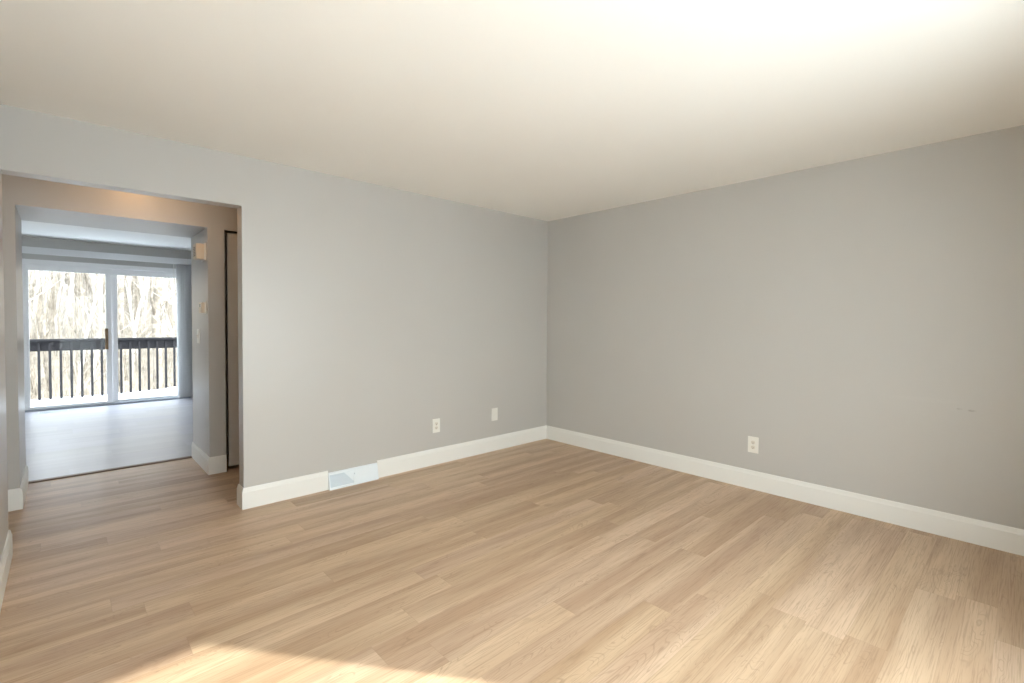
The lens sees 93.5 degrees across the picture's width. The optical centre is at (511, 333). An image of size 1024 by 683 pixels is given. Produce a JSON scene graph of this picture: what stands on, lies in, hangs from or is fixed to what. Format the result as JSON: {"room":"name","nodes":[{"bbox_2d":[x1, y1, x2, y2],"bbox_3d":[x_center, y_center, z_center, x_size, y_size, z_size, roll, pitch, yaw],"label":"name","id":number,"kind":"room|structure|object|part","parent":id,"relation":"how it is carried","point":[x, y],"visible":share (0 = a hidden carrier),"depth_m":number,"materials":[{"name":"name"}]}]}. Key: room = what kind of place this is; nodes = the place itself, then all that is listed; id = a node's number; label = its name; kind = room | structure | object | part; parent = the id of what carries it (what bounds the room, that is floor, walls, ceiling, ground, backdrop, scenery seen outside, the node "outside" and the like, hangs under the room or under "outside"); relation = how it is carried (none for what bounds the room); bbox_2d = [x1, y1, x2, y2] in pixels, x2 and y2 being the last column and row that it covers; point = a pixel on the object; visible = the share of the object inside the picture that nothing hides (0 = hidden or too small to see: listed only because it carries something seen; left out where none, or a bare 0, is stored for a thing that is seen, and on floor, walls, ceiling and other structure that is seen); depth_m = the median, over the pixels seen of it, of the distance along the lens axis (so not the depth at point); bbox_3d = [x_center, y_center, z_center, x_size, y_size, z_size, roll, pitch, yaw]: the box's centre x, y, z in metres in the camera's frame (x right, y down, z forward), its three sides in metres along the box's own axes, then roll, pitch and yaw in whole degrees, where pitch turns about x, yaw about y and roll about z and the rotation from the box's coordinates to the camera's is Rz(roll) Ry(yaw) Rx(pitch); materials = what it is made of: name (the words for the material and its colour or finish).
{"room":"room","nodes":[
{"label":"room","id":0,"kind":"room"},
{"bbox_2d":[0,171,7,560],"bbox_3d":[-1.398,0.058,1.069,0.120,2.440,4.167,-1,2,-43],"label":"wall","id":1,"kind":"structure","parent":0,"point":[3,427],"depth_m":2.52,"materials":[{"name":"grey paint"}]},
{"bbox_2d":[0,530,12,611],"bbox_3d":[-2.016,1.213,0.544,1.794,0.147,4.167,-1,2,-43],"label":"baseboard","id":2,"kind":"structure","parent":1,"relation":"attached to","point":[7,554],"depth_m":2.39,"materials":[{"name":"white paint"}]},
{"bbox_2d":[22,236,190,268],"bbox_3d":[-6.402,-0.137,7.305,5.820,2.480,0.120,-1,2,-43],"label":"wall","id":3,"kind":"structure","parent":0,"point":[26,241],"depth_m":7.32,"materials":[{"name":"grey paint"}]},
{"bbox_2d":[22,258,190,411],"bbox_3d":[-6.181,0.018,7.478,1.985,2.165,0.155,-1,2,-43],"label":"door","id":4,"kind":"structure","parent":3,"relation":"in","point":[111,271],"depth_m":7.39,"materials":[{"name":"grey metal"}]},
{"bbox_3d":[-6.533,0.043,7.133,0.935,2.072,0.040,-1,2,-43],"label":"sliding panel","id":5,"kind":"part","parent":4,"relation":"part of","materials":[{"name":"clear glass"}]},
{"bbox_3d":[-6.208,0.083,7.380,0.040,0.320,0.046,-1,2,-43],"label":"handle","id":6,"kind":"part","parent":4,"relation":"part of","materials":[{"name":"brown"}]},
{"bbox_3d":[-5.866,0.030,7.823,0.985,2.072,0.040,-1,2,-43],"label":"sliding panel","id":7,"kind":"part","parent":4,"relation":"part of","materials":[{"name":"clear glass"}]},
{"bbox_2d":[22,246,192,397],"bbox_3d":[-6.153,-0.076,7.354,2.750,2.290,0.150,-1,2,-43],"label":"vertical blinds","id":8,"kind":"object","parent":3,"relation":"attached to","point":[183,266],"visible":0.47,"depth_m":7.96,"materials":[{"name":"white plastic"}]},
{"bbox_2d":[28,456,191,483],"bbox_3d":[-3.475,1.187,4.242,1.104,0.009,0.064,-1,2,-43],"label":"trim","id":9,"kind":"structure","parent":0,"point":[186,457],"depth_m":4.18,"materials":[{"name":"brown wood"}]},
{"bbox_2d":[2,174,236,489],"bbox_3d":[-3.077,-0.023,4.089,5.100,2.440,0.716,-1,2,-43],"label":"wall","id":10,"kind":"structure","parent":0,"point":[23,198],"depth_m":3.84,"materials":[{"name":"grey paint"}]},
{"bbox_2d":[8,465,28,511],"bbox_3d":[-4.288,1.143,2.985,1.796,0.147,0.730,-1,2,-43],"label":"baseboard","id":11,"kind":"structure","parent":10,"relation":"attached to","point":[16,497],"depth_m":3.32,"materials":[{"name":"white paint"}]},
{"bbox_2d":[196,329,199,342],"bbox_3d":[-2.850,0.024,4.365,0.020,0.127,0.085,-1,2,-43],"label":"light switch","id":12,"kind":"object","parent":10,"relation":"attached to","point":[198,330],"visible":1,"depth_m":4.35,"materials":[{"name":"white plastic"}]},
{"bbox_2d":[193,243,205,260],"bbox_3d":[-2.683,-0.701,4.134,0.073,0.142,0.135,-1,2,-43],"label":"door chime","id":13,"kind":"object","parent":10,"relation":"attached to","point":[199,250],"visible":1,"depth_m":4.09,"materials":[{"name":"white plastic"}]},
{"bbox_2d":[199,302,205,312],"bbox_3d":[-2.677,-0.223,4.163,0.035,0.098,0.120,-1,2,-43],"label":"thermostat","id":14,"kind":"object","parent":10,"relation":"attached to","point":[202,305],"visible":1,"depth_m":4.13,"materials":[{"name":"white plastic"}]},
{"bbox_2d":[191,442,226,474],"bbox_3d":[-2.772,1.119,4.396,0.138,0.147,0.730,-1,2,-43],"label":"baseboard","id":15,"kind":"structure","parent":10,"relation":"attached to","point":[217,464],"depth_m":4.16,"materials":[{"name":"white paint"}]},
{"bbox_2d":[224,230,226,455],"bbox_3d":[-2.679,0.147,4.383,0.004,2.092,0.594,-1,2,-43],"label":"trim","id":16,"kind":"structure","parent":10,"relation":"attached to","point":[224,230],"depth_m":4.16,"materials":[{"name":"grey metal"}]},
{"bbox_2d":[225,230,238,465],"bbox_3d":[-2.042,0.130,4.621,1.262,2.062,0.062,-1,2,-43],"label":"door","id":17,"kind":"structure","parent":10,"relation":"in","point":[231,236],"depth_m":4.23,"materials":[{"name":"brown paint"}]},
{"bbox_2d":[0,104,547,487],"bbox_3d":[-1.146,-0.011,4.069,4.339,2.440,0.117,-1,2,-43],"label":"wall","id":18,"kind":"structure","parent":0,"point":[369,314],"depth_m":3.84,"materials":[{"name":"grey paint"}]},
{"bbox_2d":[328,463,378,490],"bbox_3d":[-1.270,1.148,3.878,0.410,0.130,0.043,-1,2,-43],"label":"air vent","id":19,"kind":"object","parent":18,"relation":"in","point":[369,472],"visible":1,"depth_m":3.86,"materials":[{"name":"white metal"}]},
{"bbox_3d":[-1.301,1.142,3.844,0.079,0.082,0.002,-1,2,-43],"label":"damper arm","id":20,"kind":"part","parent":19,"relation":"part of","materials":[{"name":"white metal"}]},
{"bbox_3d":[-1.278,1.091,3.885,0.394,0.018,0.019,-1,2,-43],"label":"rail","id":21,"kind":"part","parent":19,"relation":"part of","materials":[{"name":"white metal"}]},
{"bbox_3d":[-1.271,1.205,3.880,0.394,0.016,0.040,-1,2,-43],"label":"rail","id":22,"kind":"part","parent":19,"relation":"part of","materials":[{"name":"white metal"}]},
{"bbox_2d":[237,425,546,509],"bbox_3d":[-0.784,1.129,4.439,3.092,0.147,0.144,-1,2,-43],"label":"baseboard","id":23,"kind":"structure","parent":18,"relation":"attached to","point":[412,461],"depth_m":4.17,"materials":[{"name":"white paint"}]},
{"bbox_2d":[432,418,439,432],"bbox_3d":[-0.696,0.847,4.427,0.080,0.127,0.009,-1,2,-43],"label":"wall outlet","id":24,"kind":"object","parent":18,"relation":"attached to","point":[435,422],"visible":1,"depth_m":4.42,"materials":[{"name":"white plastic"}]},
{"bbox_2d":[491,408,497,420],"bbox_3d":[-0.175,0.824,4.908,0.080,0.127,0.013,-1,2,-43],"label":"wall plate","id":25,"kind":"object","parent":18,"relation":"attached to","point":[494,411],"visible":1,"depth_m":4.91,"materials":[{"name":"white plastic"}]},
{"bbox_2d":[0,398,1023,682],"bbox_3d":[-2.631,1.264,3.941,6.720,0.120,10.240,-1,2,-43],"label":"floor","id":26,"kind":"structure","parent":0,"point":[545,560],"depth_m":2.46,"materials":[{"name":"brown wood"}]},
{"bbox_2d":[38,410,67,413],"bbox_3d":[-6.511,1.111,6.843,0.310,0.005,0.110,-1,2,-43],"label":"floor vent","id":27,"kind":"object","parent":26,"relation":"in","point":[61,410],"visible":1,"depth_m":6.85,"materials":[{"name":"white metal"}]},
{"bbox_2d":[0,0,1023,250],"bbox_3d":[-2.617,-1.331,3.880,6.720,0.190,10.240,-1,2,-43],"label":"ceiling","id":28,"kind":"structure","parent":0,"point":[545,110],"depth_m":2.29,"materials":[{"name":"paint"}]},
{"bbox_2d":[546,125,1023,529],"bbox_3d":[1.818,0.007,3.982,0.120,2.440,4.050,-1,2,-43],"label":"wall","id":29,"kind":"structure","parent":0,"point":[861,320],"depth_m":3.44,"materials":[{"name":"grey paint"}]},
{"bbox_2d":[748,436,758,453],"bbox_3d":[1.906,0.880,3.808,0.009,0.127,0.080,-1,2,-43],"label":"wall outlet","id":30,"kind":"object","parent":29,"relation":"attached to","point":[753,442],"visible":1,"depth_m":3.80,"materials":[{"name":"white plastic"}]},
{"bbox_2d":[546,426,1023,555],"bbox_3d":[1.763,1.154,3.964,0.014,0.147,4.023,-1,2,-43],"label":"baseboard","id":31,"kind":"structure","parent":29,"relation":"attached to","point":[970,530],"depth_m":3.46,"materials":[{"name":"white paint"}]},
{"label":"outside","id":32,"kind":"structure","parent":0,"visible":0},
{"bbox_3d":[-6.722,1.260,8.687,12.000,0.060,2.280,-1,2,-43],"label":"deck","id":33,"kind":"object","parent":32,"visible":0},
{"bbox_2d":[30,337,176,400],"bbox_3d":[-7.417,0.865,9.426,11.600,1.566,0.205,-1,2,-43],"label":"deck railing","id":34,"kind":"object","parent":33,"relation":"on","point":[81,344],"visible":0.27,"depth_m":9.04,"materials":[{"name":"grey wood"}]},
{"bbox_3d":[-7.391,0.102,9.385,11.600,0.038,0.140,-1,2,-43],"label":"cap rail","id":35,"kind":"part","parent":34,"relation":"part of","materials":[{"name":"grey wood"}]},
{"bbox_2d":[31,386,176,406],"bbox_3d":[-6.715,1.142,8.677,12.000,0.176,2.260,-1,2,-43],"label":"snow","id":36,"kind":"object","parent":33,"relation":"on","point":[172,390],"visible":0.09,"depth_m":8.82,"materials":[{"name":"white snow"}]},
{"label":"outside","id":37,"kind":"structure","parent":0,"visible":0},
{"bbox_2d":[28,270,176,399],"bbox_3d":[-24.399,-2.667,32.009,80.000,12.465,60.000,-1,2,-43],"label":"ground","id":38,"kind":"structure","parent":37,"point":[97,315],"depth_m":22.03,"materials":[{"name":"white snow"}]},
{"bbox_2d":[29,296,37,396],"bbox_3d":[-18.172,-4.416,16.555,4.001,13.855,3.278,0,1,0],"label":"bare tree","id":39,"kind":"object","parent":38,"relation":"on","point":[30,316],"visible":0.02,"depth_m":16.94,"materials":[{"name":"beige plant"}]},
{"bbox_2d":[31,271,50,337],"bbox_3d":[-20.839,-5.104,22.387,2.416,11.716,1.820,-1,2,-35],"label":"bare tree","id":40,"kind":"object","parent":38,"relation":"on","point":[39,277],"visible":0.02,"depth_m":22.24,"materials":[{"name":"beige plant"}]},
{"bbox_2d":[28,270,55,299],"bbox_3d":[-22.111,-3.451,22.854,1.734,7.635,1.306,0,2,-30],"label":"bare tree","id":41,"kind":"object","parent":38,"relation":"on","point":[33,274],"visible":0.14,"depth_m":22.89,"materials":[{"name":"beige plant"}]},
{"bbox_2d":[29,273,64,301],"bbox_3d":[-13.988,-2.337,12.535,2.396,11.845,3.279,0,1,-19],"label":"bare tree","id":42,"kind":"object","parent":38,"relation":"on","point":[46,273],"visible":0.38,"depth_m":13.97,"materials":[{"name":"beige plant"}]},
{"bbox_2d":[42,271,54,317],"bbox_3d":[-25.330,-4.646,26.696,1.179,8.000,1.565,-1,2,-32],"label":"bare tree","id":43,"kind":"object","parent":38,"relation":"on","point":[43,288],"visible":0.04,"depth_m":26.00,"materials":[{"name":"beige plant"}]},
{"bbox_2d":[47,271,53,306],"bbox_3d":[-25.792,-6.750,27.480,2.371,11.135,1.786,0,1,2],"label":"bare tree","id":44,"kind":"object","parent":38,"relation":"on","point":[53,271],"visible":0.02,"depth_m":27.98,"materials":[{"name":"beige plant"}]},
{"bbox_2d":[50,272,54,306],"bbox_3d":[-26.140,-5.151,27.073,1.919,8.179,1.792,1,1,11],"label":"bare tree","id":45,"kind":"object","parent":38,"relation":"on","point":[50,272],"visible":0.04,"depth_m":27.43,"materials":[{"name":"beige plant"}]},
{"bbox_2d":[42,271,65,389],"bbox_3d":[-17.295,-3.022,17.740,2.195,10.991,2.049,-1,2,-42],"label":"bare tree","id":46,"kind":"object","parent":38,"relation":"on","point":[46,292],"visible":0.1,"depth_m":17.59,"materials":[{"name":"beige plant"}]},
{"bbox_2d":[56,272,69,329],"bbox_3d":[-22.547,-5.835,23.710,2.534,12.010,3.289,1,1,23],"label":"bare tree","id":47,"kind":"object","parent":38,"relation":"on","point":[58,273],"visible":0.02,"depth_m":24.21,"materials":[{"name":"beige plant"}]},
{"bbox_2d":[62,272,73,338],"bbox_3d":[-21.011,-6.531,22.672,2.843,14.421,3.691,0,1,-6],"label":"bare tree","id":48,"kind":"object","parent":38,"relation":"on","point":[66,279],"visible":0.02,"depth_m":23.17,"materials":[{"name":"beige plant"}]},
{"bbox_2d":[58,272,78,372],"bbox_3d":[-17.433,-2.576,19.521,1.794,9.042,1.922,1,1,16],"label":"bare tree","id":49,"kind":"object","parent":38,"relation":"on","point":[75,274],"visible":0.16,"depth_m":19.54,"materials":[{"name":"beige plant"}]},
{"bbox_2d":[55,272,84,356],"bbox_3d":[-19.516,-2.457,21.652,1.212,7.350,1.610,0,1,-1],"label":"bare tree","id":50,"kind":"object","parent":38,"relation":"on","point":[63,275],"visible":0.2,"depth_m":21.11,"materials":[{"name":"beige plant"}]},
{"bbox_2d":[68,273,87,380],"bbox_3d":[-17.113,-3.173,18.713,2.062,10.835,2.209,-1,2,-44],"label":"bare tree","id":51,"kind":"object","parent":38,"relation":"on","point":[83,314],"visible":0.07,"depth_m":18.99,"materials":[{"name":"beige plant"}]},
{"bbox_2d":[81,273,97,368],"bbox_3d":[-18.957,-5.011,19.631,4.400,13.663,3.605,0,1,-13],"label":"bare tree","id":52,"kind":"object","parent":38,"relation":"on","point":[85,277],"visible":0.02,"depth_m":20.21,"materials":[{"name":"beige plant"}]},
{"bbox_2d":[90,273,97,308],"bbox_3d":[-25.744,-8.250,28.372,4.059,14.145,2.966,0,1,-13],"label":"bare tree","id":53,"kind":"object","parent":38,"relation":"on","point":[92,286],"visible":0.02,"depth_m":28.60,"materials":[{"name":"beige plant"}]},
{"bbox_2d":[65,274,128,395],"bbox_3d":[-11.170,0.246,13.174,1.591,7.154,1.198,0,1,-4],"label":"bare tree","id":54,"kind":"object","parent":38,"relation":"on","point":[101,281],"visible":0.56,"depth_m":13.27,"materials":[{"name":"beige plant"}]},
{"bbox_2d":[74,275,124,392],"bbox_3d":[-11.537,-1.527,13.893,2.404,11.072,2.244,0,1,-1],"label":"bare tree","id":55,"kind":"object","parent":38,"relation":"on","point":[87,275],"visible":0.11,"depth_m":14.22,"materials":[{"name":"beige plant"}]},
{"bbox_2d":[98,274,104,311],"bbox_3d":[-24.919,-9.505,27.796,4.277,17.290,3.125,0,1,-11],"label":"bare tree","id":56,"kind":"object","parent":38,"relation":"on","point":[100,274],"visible":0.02,"depth_m":28.14,"materials":[{"name":"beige plant"}]},
{"bbox_2d":[28,270,176,399],"bbox_3d":[-19.571,-1.567,24.028,27.905,10.291,37.269,-1,2,-43],"label":"trees","id":57,"kind":"object","parent":38,"relation":"on","point":[39,324],"visible":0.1,"depth_m":19.83,"materials":[{"name":"beige plant"}]},
{"bbox_2d":[89,274,118,380],"bbox_3d":[-16.516,-2.417,19.461,2.094,9.311,2.244,-1,2,-42],"label":"bare tree","id":58,"kind":"object","parent":38,"relation":"on","point":[92,322],"visible":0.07,"depth_m":19.23,"materials":[{"name":"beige plant"}]},
{"bbox_2d":[76,274,150,395],"bbox_3d":[-12.045,-0.785,14.559,1.353,9.104,1.797,1,2,41],"label":"bare tree","id":59,"kind":"object","parent":38,"relation":"on","point":[97,292],"visible":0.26,"depth_m":14.39,"materials":[{"name":"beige plant"}]},
{"bbox_2d":[102,277,137,378],"bbox_3d":[-16.670,-2.184,20.345,1.724,8.708,1.298,0,1,-18],"label":"bare tree","id":60,"kind":"object","parent":38,"relation":"on","point":[131,314],"visible":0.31,"depth_m":20.18,"materials":[{"name":"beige plant"}]},
{"bbox_2d":[117,275,126,380],"bbox_3d":[-17.126,-6.512,21.074,4.252,17.614,5.190,0,1,-24],"label":"bare tree","id":61,"kind":"object","parent":38,"relation":"on","point":[121,282],"visible":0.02,"depth_m":19.88,"materials":[{"name":"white plant"}]},
{"bbox_2d":[126,276,132,312],"bbox_3d":[-22.432,-6.645,27.204,4.208,12.263,2.933,0,1,-8],"label":"bare tree","id":62,"kind":"object","parent":38,"relation":"on","point":[127,277],"visible":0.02,"depth_m":27.71,"materials":[{"name":"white plant"}]},
{"bbox_2d":[132,276,137,318],"bbox_3d":[-22.965,-8.269,28.494,3.651,15.524,4.456,-1,2,-45],"label":"bare tree","id":63,"kind":"object","parent":38,"relation":"on","point":[133,277],"visible":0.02,"depth_m":27.80,"materials":[{"name":"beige plant"}]},
{"bbox_2d":[128,276,148,337],"bbox_3d":[-19.012,-4.511,24.884,2.279,10.564,3.270,0,1,3],"label":"bare tree","id":64,"kind":"object","parent":38,"relation":"on","point":[139,277],"visible":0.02,"depth_m":24.54,"materials":[{"name":"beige plant"}]},
{"bbox_2d":[141,277,144,334],"bbox_3d":[-19.254,-7.517,26.280,4.939,15.913,3.442,0,1,-22],"label":"bare tree","id":65,"kind":"object","parent":38,"relation":"on","point":[144,277],"visible":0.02,"depth_m":25.66,"materials":[{"name":"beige plant"}]},
{"bbox_2d":[129,276,174,391],"bbox_3d":[-13.657,-1.831,18.838,1.551,9.251,2.059,1,2,41],"label":"bare tree","id":66,"kind":"object","parent":38,"relation":"on","point":[147,278],"visible":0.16,"depth_m":18.59,"materials":[{"name":"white plant"}]},
{"bbox_2d":[135,277,176,316],"bbox_3d":[-11.180,-1.679,16.246,1.794,11.045,2.383,1,1,20],"label":"bare tree","id":67,"kind":"object","parent":38,"relation":"on","point":[136,277],"visible":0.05,"depth_m":15.59,"materials":[{"name":"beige plant"}]},
{"bbox_2d":[149,277,175,389],"bbox_3d":[-10.119,-4.767,14.929,5.346,17.245,4.380,1,2,38],"label":"bare tree","id":68,"kind":"object","parent":38,"relation":"on","point":[155,300],"visible":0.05,"depth_m":15.63,"materials":[{"name":"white plant"}]},
{"bbox_2d":[149,280,176,353],"bbox_3d":[-11.272,-1.516,16.187,2.159,10.373,2.803,1,2,30],"label":"bare tree","id":69,"kind":"object","parent":38,"relation":"on","point":[166,318],"visible":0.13,"depth_m":15.98,"materials":[{"name":"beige plant"}]},
{"bbox_2d":[153,278,176,335],"bbox_3d":[-18.003,-5.083,25.245,3.474,12.035,2.538,1,2,33],"label":"bare tree","id":70,"kind":"object","parent":38,"relation":"on","point":[171,279],"visible":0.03,"depth_m":24.87,"materials":[{"name":"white plant"}]},
{"bbox_2d":[155,277,175,336],"bbox_3d":[-8.617,-1.216,13.540,2.102,10.510,3.182,0,1,-8],"label":"bare tree","id":71,"kind":"object","parent":38,"relation":"on","point":[159,277],"visible":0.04,"depth_m":13.07,"materials":[{"name":"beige plant"}]},
{"bbox_2d":[161,280,171,359],"bbox_3d":[-17.304,-4.855,22.905,4.752,12.950,3.312,1,2,40],"label":"bare tree","id":72,"kind":"object","parent":38,"relation":"on","point":[164,287],"visible":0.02,"depth_m":22.90,"materials":[{"name":"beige plant"}]},
{"bbox_2d":[164,278,168,310],"bbox_3d":[-20.966,-9.649,30.737,4.581,17.104,3.347,0,1,-23],"label":"bare tree","id":73,"kind":"object","parent":38,"relation":"on","point":[166,279],"visible":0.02,"depth_m":30.45,"materials":[{"name":"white plant"}]}
]}

